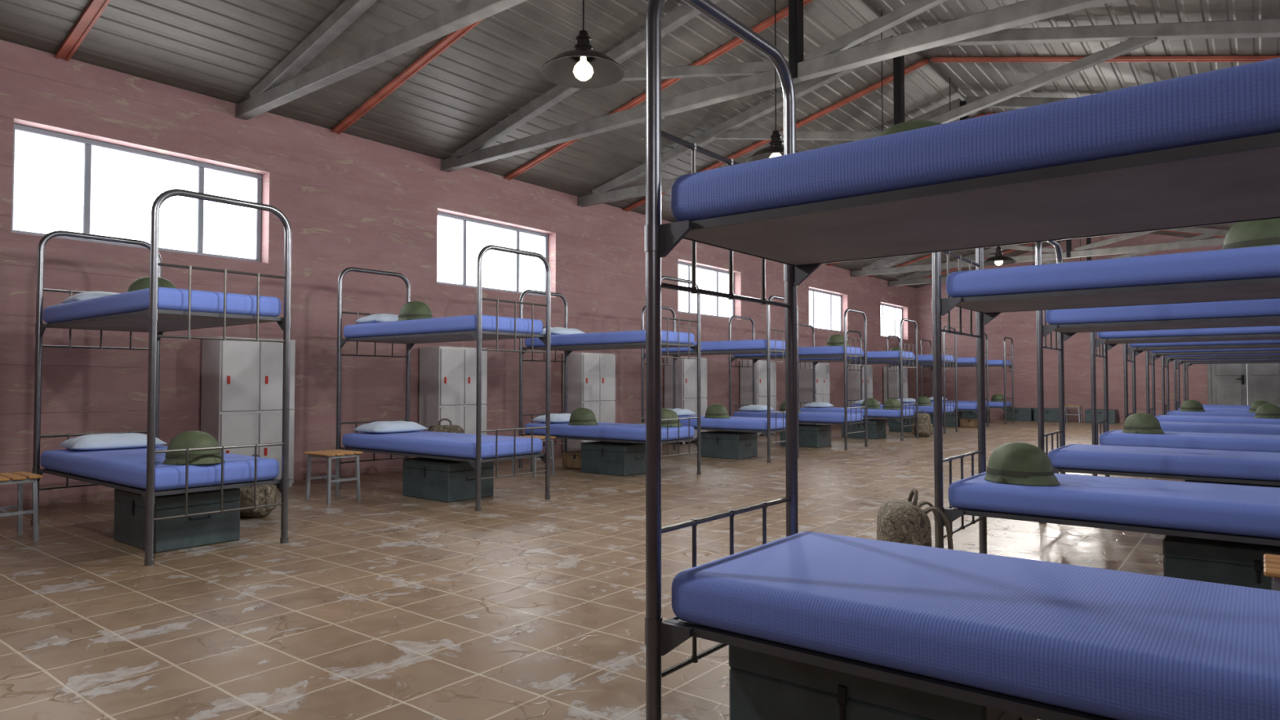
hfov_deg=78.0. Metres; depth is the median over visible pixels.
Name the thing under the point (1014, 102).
roof truss
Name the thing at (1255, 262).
mattress
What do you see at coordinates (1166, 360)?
bunk bed
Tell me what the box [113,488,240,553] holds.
footlocker
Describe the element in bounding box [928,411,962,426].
footlocker
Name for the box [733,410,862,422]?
mattress
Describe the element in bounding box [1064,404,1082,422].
stool
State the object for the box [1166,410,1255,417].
mattress
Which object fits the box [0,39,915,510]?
wall
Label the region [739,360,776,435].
locker
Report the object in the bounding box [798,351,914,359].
mattress
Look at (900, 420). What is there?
bunk bed
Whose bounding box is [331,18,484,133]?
rafter
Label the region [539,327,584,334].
pillow
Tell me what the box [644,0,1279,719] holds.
bunk bed
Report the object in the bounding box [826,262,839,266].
rafter
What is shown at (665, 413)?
helmet
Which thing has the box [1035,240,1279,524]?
bunk bed
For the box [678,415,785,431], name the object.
mattress
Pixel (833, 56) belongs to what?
roof truss
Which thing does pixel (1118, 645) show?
mattress
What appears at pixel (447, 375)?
locker
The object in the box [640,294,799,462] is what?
bunk bed
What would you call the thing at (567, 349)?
bunk bed
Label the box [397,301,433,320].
helmet
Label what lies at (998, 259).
pendant lamp
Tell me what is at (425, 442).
mattress
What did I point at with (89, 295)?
pillow
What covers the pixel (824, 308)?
window
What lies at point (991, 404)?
mattress
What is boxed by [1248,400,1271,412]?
helmet
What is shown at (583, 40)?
socket
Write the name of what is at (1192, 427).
mattress
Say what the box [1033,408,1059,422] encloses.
footlocker
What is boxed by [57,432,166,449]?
pillow
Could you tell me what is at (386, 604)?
floor
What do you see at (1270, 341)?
mattress
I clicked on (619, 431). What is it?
mattress
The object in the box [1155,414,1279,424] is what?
mattress
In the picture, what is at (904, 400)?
pillow
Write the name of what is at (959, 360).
mattress
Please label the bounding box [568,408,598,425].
helmet
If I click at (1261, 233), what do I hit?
helmet
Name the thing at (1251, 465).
mattress
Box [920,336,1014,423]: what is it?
bunk bed
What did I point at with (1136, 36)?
roof truss
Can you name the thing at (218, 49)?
ceiling
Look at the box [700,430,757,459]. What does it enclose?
footlocker
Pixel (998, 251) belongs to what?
socket
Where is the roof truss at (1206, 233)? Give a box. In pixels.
[888,226,1228,286]
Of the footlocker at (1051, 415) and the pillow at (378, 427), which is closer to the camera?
the pillow at (378, 427)
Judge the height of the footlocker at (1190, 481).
0.335 m
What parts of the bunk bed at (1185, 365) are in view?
frame, bed rail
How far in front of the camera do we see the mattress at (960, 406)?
17.72 m
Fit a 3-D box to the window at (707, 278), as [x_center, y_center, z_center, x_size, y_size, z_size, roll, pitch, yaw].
[1.169,-1.263,14.627,0.060,0.930,2.100,-1,-2,38]
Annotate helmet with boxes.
[127,275,176,292]
[163,431,224,464]
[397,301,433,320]
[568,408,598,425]
[661,408,681,426]
[704,404,729,417]
[779,400,801,412]
[826,334,849,346]
[862,398,881,408]
[875,120,941,137]
[882,398,903,409]
[889,346,904,351]
[914,396,932,405]
[983,442,1059,485]
[990,394,1004,401]
[1122,413,1164,434]
[1179,400,1205,411]
[1222,217,1279,249]
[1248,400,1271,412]
[1253,404,1279,418]
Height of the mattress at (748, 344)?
0.132 m
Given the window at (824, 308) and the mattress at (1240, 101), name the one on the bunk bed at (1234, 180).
the mattress at (1240, 101)
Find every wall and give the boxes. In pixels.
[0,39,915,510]
[915,233,1223,422]
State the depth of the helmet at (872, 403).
14.46 m
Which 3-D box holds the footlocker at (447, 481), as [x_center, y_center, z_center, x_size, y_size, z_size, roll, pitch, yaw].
[-1.728,1.056,7.105,0.689,0.335,0.514,-1,-2,38]
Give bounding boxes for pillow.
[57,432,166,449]
[60,291,119,303]
[352,313,398,324]
[352,421,426,433]
[531,413,570,422]
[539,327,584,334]
[666,408,696,416]
[737,404,773,411]
[802,401,833,407]
[852,400,879,404]
[897,397,915,402]
[928,396,946,400]
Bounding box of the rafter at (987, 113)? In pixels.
[972,112,997,118]
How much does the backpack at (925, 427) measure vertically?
0.492 m
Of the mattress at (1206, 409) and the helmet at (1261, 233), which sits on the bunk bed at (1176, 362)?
the mattress at (1206, 409)
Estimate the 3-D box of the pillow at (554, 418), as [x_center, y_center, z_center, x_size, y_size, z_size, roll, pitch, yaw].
[-0.967,0.702,9.561,0.380,0.108,0.600,-1,-2,42]
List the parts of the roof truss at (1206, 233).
king post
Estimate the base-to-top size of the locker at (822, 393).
1.440 m
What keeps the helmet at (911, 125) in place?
on the mattress at (1240, 101)
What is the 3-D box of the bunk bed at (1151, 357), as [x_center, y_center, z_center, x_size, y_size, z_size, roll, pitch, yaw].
[8.294,0.258,10.973,2.078,2.146,0.829,-1,-2,38]
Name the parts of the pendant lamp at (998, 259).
bulb, lamp shade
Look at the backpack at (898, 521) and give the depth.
3.33 m
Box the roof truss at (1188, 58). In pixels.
[622,55,1279,211]
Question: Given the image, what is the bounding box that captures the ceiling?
[0,0,1279,288]
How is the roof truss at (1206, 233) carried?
attached to the ceiling
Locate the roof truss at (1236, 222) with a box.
[825,222,1236,263]
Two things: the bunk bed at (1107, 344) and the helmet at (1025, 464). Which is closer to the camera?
the helmet at (1025, 464)
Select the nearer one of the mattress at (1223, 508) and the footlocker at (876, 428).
the mattress at (1223, 508)
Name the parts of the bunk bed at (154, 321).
guard rail, guard rail, frame, bed rail, bed rail, frame, guard rail, guard rail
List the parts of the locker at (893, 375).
door, door, door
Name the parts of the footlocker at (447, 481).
lid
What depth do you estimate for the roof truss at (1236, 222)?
14.39 m
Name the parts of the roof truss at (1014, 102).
king post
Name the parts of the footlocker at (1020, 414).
lid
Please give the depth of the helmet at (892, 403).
14.01 m
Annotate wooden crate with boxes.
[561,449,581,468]
[959,417,977,427]
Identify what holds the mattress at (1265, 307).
on the bunk bed at (1063, 332)
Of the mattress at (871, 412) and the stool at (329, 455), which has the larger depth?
the mattress at (871, 412)
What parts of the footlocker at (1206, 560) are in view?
lid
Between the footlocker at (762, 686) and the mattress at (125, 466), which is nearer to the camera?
the footlocker at (762, 686)
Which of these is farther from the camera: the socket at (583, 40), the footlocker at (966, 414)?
the footlocker at (966, 414)
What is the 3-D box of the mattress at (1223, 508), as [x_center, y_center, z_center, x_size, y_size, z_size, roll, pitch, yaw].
[2.519,0.658,3.593,1.964,0.132,0.772,-1,-2,38]
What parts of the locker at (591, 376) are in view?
door, door, door, door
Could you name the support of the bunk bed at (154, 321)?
on the floor
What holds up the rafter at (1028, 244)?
attached to the ceiling
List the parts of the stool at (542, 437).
leg, leg, leg, seat, leg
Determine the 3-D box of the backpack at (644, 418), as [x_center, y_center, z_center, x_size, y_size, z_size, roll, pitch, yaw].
[0.055,0.998,9.620,0.432,0.591,0.364,1,-2,-31]
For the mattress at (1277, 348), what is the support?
on the bunk bed at (1151, 357)
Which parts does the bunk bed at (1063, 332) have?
frame, guard rail, guard rail, bed rail, bed rail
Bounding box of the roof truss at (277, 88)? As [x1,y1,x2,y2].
[235,0,527,119]
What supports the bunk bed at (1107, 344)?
on the floor
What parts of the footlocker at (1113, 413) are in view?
lid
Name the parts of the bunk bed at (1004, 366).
frame, bed rail, frame, guard rail, guard rail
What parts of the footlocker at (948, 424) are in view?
lid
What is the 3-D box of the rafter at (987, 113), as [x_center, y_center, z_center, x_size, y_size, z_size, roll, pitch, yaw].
[5.070,-3.004,11.578,9.567,1.234,0.094,-1,-2,38]
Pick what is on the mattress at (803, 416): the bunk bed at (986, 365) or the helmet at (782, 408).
the helmet at (782, 408)
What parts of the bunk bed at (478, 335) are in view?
frame, guard rail, guard rail, bed rail, bed rail, frame, guard rail, guard rail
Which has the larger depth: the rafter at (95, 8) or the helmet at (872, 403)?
the helmet at (872, 403)
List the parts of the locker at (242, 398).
handle, door, door, handle, door, door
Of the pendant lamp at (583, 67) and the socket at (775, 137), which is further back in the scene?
the socket at (775, 137)
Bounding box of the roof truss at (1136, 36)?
[577,18,1279,207]
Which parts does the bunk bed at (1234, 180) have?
frame, guard rail, guard rail, bed rail, bed rail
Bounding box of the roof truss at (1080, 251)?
[851,230,1225,276]
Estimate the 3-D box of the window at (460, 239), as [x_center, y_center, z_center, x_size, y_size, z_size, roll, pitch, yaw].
[-1.987,-1.375,10.604,0.060,0.930,2.070,-1,-2,38]
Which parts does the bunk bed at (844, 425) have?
frame, guard rail, guard rail, bed rail, bed rail, frame, guard rail, guard rail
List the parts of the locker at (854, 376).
door, door, door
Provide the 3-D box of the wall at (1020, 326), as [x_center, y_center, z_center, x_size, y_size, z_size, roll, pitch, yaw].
[11.968,-0.895,20.320,9.600,4.970,0.300,-1,-2,38]
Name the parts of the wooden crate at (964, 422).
lid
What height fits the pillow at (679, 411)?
0.108 m
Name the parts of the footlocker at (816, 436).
lid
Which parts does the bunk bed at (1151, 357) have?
frame, guard rail, guard rail, bed rail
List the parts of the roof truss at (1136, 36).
king post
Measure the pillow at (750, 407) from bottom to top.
0.108 m
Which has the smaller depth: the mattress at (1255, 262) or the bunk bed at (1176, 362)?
the mattress at (1255, 262)
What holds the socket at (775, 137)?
attached to the pendant lamp at (775, 148)
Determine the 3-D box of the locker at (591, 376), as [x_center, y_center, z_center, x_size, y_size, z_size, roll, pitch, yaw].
[-0.727,0.625,11.486,0.415,1.440,0.720,-1,-2,38]
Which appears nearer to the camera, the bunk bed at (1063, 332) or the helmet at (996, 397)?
the bunk bed at (1063, 332)
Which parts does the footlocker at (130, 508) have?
lid, handle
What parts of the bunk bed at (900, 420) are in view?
guard rail, frame, bed rail, bed rail, frame, guard rail, guard rail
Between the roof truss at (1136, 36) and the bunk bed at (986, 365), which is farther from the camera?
the bunk bed at (986, 365)
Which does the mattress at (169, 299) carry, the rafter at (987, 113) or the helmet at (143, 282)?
the helmet at (143, 282)
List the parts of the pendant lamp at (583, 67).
lamp shade, bulb, cord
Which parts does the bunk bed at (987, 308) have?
frame, guard rail, guard rail, bed rail, bed rail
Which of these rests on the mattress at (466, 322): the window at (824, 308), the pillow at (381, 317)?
the pillow at (381, 317)
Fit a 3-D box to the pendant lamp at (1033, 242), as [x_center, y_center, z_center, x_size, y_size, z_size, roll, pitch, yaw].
[6.858,-2.453,13.796,0.487,2.157,0.487,-1,-2,38]
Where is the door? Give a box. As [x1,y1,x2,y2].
[1207,363,1279,405]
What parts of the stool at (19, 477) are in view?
leg, seat, leg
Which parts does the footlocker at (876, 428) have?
lid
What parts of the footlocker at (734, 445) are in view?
lid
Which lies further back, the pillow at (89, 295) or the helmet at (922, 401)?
the helmet at (922, 401)
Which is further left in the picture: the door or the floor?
the floor
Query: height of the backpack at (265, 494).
0.468 m
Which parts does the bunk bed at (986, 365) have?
frame, bed rail, frame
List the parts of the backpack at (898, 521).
handle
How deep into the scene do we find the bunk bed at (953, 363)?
16.23 m
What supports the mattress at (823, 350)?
on the bunk bed at (844, 425)
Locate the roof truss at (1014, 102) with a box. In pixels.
[906,96,1071,121]
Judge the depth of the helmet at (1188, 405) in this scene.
13.11 m
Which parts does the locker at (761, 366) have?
door, door, door, door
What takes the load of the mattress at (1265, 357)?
on the bunk bed at (1176, 362)
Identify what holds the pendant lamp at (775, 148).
hanging from the ceiling
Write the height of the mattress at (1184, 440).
0.132 m
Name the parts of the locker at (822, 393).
door, door, door, door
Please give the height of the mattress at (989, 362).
0.132 m
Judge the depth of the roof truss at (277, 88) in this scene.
6.63 m
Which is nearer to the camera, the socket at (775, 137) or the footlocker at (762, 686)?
the footlocker at (762, 686)
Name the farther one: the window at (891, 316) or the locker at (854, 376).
the window at (891, 316)
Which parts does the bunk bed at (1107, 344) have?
frame, guard rail, guard rail, bed rail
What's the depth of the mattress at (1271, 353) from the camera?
12.63 m
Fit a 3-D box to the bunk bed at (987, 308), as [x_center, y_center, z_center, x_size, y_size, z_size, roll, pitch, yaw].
[2.519,0.053,3.610,2.078,2.146,0.829,-1,-2,38]
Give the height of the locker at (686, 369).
1.440 m
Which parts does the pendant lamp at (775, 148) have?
lamp shade, cord, bulb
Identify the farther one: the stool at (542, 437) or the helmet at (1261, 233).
the stool at (542, 437)
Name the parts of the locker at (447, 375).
door, door, door, door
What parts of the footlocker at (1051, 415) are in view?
lid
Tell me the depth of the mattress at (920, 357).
15.95 m
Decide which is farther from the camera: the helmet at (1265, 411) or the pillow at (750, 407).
the pillow at (750, 407)
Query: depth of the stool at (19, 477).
5.10 m
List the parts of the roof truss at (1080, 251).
king post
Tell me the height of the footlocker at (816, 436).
0.335 m
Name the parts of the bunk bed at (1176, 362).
frame, bed rail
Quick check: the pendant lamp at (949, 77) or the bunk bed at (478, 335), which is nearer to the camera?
the bunk bed at (478, 335)
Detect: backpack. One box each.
[236,454,276,517]
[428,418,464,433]
[631,417,662,459]
[876,488,953,549]
[911,410,932,436]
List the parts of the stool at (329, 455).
leg, leg, seat, leg, leg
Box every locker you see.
[200,337,295,486]
[418,346,487,435]
[562,352,615,451]
[664,356,706,444]
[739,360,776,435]
[798,362,830,425]
[848,364,872,418]
[883,366,907,419]
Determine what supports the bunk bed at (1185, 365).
on the floor
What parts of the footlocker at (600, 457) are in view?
lid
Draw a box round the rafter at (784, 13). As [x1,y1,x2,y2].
[504,0,813,180]
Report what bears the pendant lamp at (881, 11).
hanging from the ceiling
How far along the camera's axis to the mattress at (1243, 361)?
16.21 m
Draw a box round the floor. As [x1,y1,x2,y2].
[0,418,1185,719]
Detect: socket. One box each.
[573,29,592,49]
[768,129,782,146]
[994,245,1002,256]
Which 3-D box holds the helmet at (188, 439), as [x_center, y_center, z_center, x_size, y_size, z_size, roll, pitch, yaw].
[-2.714,0.528,4.813,0.363,0.192,0.305,0,-2,15]
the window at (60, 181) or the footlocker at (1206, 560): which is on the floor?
the footlocker at (1206, 560)
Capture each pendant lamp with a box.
[541,0,625,88]
[746,0,798,162]
[880,10,883,131]
[949,77,950,111]
[983,245,1016,265]
[1031,242,1035,265]
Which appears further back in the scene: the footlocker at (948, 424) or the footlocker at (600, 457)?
the footlocker at (948, 424)
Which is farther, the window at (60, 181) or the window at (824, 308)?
the window at (824, 308)
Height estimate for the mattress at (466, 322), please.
0.132 m
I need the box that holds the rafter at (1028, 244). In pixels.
[903,230,1225,286]
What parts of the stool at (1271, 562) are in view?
seat, leg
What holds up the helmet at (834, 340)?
on the mattress at (823, 350)
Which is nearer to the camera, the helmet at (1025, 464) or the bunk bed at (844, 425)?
the helmet at (1025, 464)
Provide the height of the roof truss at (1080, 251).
1.257 m
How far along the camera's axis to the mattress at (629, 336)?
8.68 m
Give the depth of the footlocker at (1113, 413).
19.69 m
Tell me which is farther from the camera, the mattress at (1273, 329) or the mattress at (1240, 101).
the mattress at (1273, 329)
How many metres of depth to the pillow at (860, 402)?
16.87 m
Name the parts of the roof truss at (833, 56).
king post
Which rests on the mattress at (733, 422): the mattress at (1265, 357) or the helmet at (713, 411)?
the helmet at (713, 411)
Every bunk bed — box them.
[31,188,291,565]
[334,244,551,511]
[518,275,701,474]
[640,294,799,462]
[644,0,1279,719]
[728,308,867,450]
[798,318,918,440]
[846,325,958,434]
[886,333,989,428]
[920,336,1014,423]
[931,247,1279,554]
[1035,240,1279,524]
[1089,332,1279,476]
[1123,343,1279,421]
[1145,350,1279,416]
[1160,355,1279,414]
[1173,358,1279,410]
[1182,361,1279,401]
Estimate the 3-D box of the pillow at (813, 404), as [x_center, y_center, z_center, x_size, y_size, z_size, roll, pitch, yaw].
[3.421,0.858,15.154,0.380,0.108,0.600,-1,-2,38]
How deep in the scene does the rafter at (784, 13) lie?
8.91 m
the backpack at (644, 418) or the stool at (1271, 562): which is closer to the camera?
the stool at (1271, 562)
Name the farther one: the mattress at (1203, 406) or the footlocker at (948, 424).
the footlocker at (948, 424)
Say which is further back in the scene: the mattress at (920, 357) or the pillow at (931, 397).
the pillow at (931, 397)
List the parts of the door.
handle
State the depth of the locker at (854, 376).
18.97 m
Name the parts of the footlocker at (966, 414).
lid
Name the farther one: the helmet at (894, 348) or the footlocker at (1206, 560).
the helmet at (894, 348)
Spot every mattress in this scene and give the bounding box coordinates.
[40,444,279,490]
[43,287,281,324]
[342,431,542,458]
[343,314,542,337]
[524,329,694,346]
[524,422,694,440]
[661,339,785,352]
[671,57,1279,222]
[671,531,1279,719]
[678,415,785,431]
[733,346,862,356]
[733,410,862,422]
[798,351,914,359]
[800,407,914,417]
[849,404,953,413]
[850,354,952,362]
[902,357,976,364]
[902,402,977,409]
[930,400,1010,407]
[946,244,1279,297]
[948,471,1279,538]
[951,360,1010,365]
[1045,297,1279,324]
[1048,444,1279,481]
[1097,325,1279,338]
[1098,430,1279,453]
[1128,339,1279,346]
[1151,347,1279,352]
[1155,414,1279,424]
[1159,421,1279,435]
[1166,353,1279,356]
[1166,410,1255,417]
[1177,357,1279,359]
[1177,407,1248,412]
[1186,360,1279,362]
[1202,404,1279,408]
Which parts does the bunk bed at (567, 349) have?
frame, guard rail, guard rail, bed rail, bed rail, guard rail, guard rail, frame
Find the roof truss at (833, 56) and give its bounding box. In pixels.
[441,0,1117,172]
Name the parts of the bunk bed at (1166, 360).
frame, bed rail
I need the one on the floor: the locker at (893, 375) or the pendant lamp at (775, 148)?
the locker at (893, 375)
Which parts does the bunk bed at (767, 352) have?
frame, bed rail, bed rail, guard rail, guard rail, frame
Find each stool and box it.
[0,471,42,541]
[304,449,362,504]
[511,435,555,477]
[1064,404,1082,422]
[1263,553,1279,591]
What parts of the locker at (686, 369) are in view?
door, door, door, door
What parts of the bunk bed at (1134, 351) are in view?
frame, guard rail, bed rail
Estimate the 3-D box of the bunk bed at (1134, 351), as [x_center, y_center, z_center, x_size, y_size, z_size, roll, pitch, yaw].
[6.851,0.206,9.132,2.078,2.146,0.829,-1,-2,38]
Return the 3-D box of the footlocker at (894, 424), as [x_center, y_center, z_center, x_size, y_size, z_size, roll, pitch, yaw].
[5.584,1.315,16.427,0.689,0.335,0.514,-1,-2,38]
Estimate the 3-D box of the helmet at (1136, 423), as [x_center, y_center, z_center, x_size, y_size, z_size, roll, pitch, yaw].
[4.845,0.606,7.614,0.305,0.192,0.363,1,-2,-29]
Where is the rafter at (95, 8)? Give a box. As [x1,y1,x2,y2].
[54,0,111,61]
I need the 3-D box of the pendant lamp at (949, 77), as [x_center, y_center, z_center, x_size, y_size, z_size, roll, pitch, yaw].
[3.983,-2.555,10.130,0.487,2.157,0.487,-1,-2,38]
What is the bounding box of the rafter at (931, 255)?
[869,252,942,277]
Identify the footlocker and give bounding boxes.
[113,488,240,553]
[402,457,493,502]
[581,440,645,476]
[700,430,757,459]
[728,644,1036,719]
[780,423,831,448]
[841,418,885,439]
[888,417,913,431]
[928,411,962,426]
[957,408,990,422]
[1004,407,1033,421]
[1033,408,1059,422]
[1084,408,1118,423]
[1162,534,1279,590]
[1184,480,1279,488]
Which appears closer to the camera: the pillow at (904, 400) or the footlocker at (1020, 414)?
the pillow at (904, 400)
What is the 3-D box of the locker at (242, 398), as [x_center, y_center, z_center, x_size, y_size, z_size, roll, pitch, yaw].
[-3.763,0.517,7.616,0.415,1.440,0.720,-1,-2,38]
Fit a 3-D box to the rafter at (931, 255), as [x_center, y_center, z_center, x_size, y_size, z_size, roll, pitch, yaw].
[9.698,-2.840,17.478,9.567,1.234,0.094,-1,-2,38]
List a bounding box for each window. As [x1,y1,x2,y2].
[11,123,262,262]
[436,211,547,296]
[678,261,733,319]
[808,288,841,332]
[880,303,902,339]
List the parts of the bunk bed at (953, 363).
frame, bed rail, bed rail, guard rail, frame, guard rail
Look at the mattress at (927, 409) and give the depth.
15.98 m
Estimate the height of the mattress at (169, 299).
0.132 m
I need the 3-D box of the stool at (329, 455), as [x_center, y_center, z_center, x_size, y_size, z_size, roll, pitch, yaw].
[-2.653,1.006,6.833,0.380,0.422,0.330,-1,-2,38]

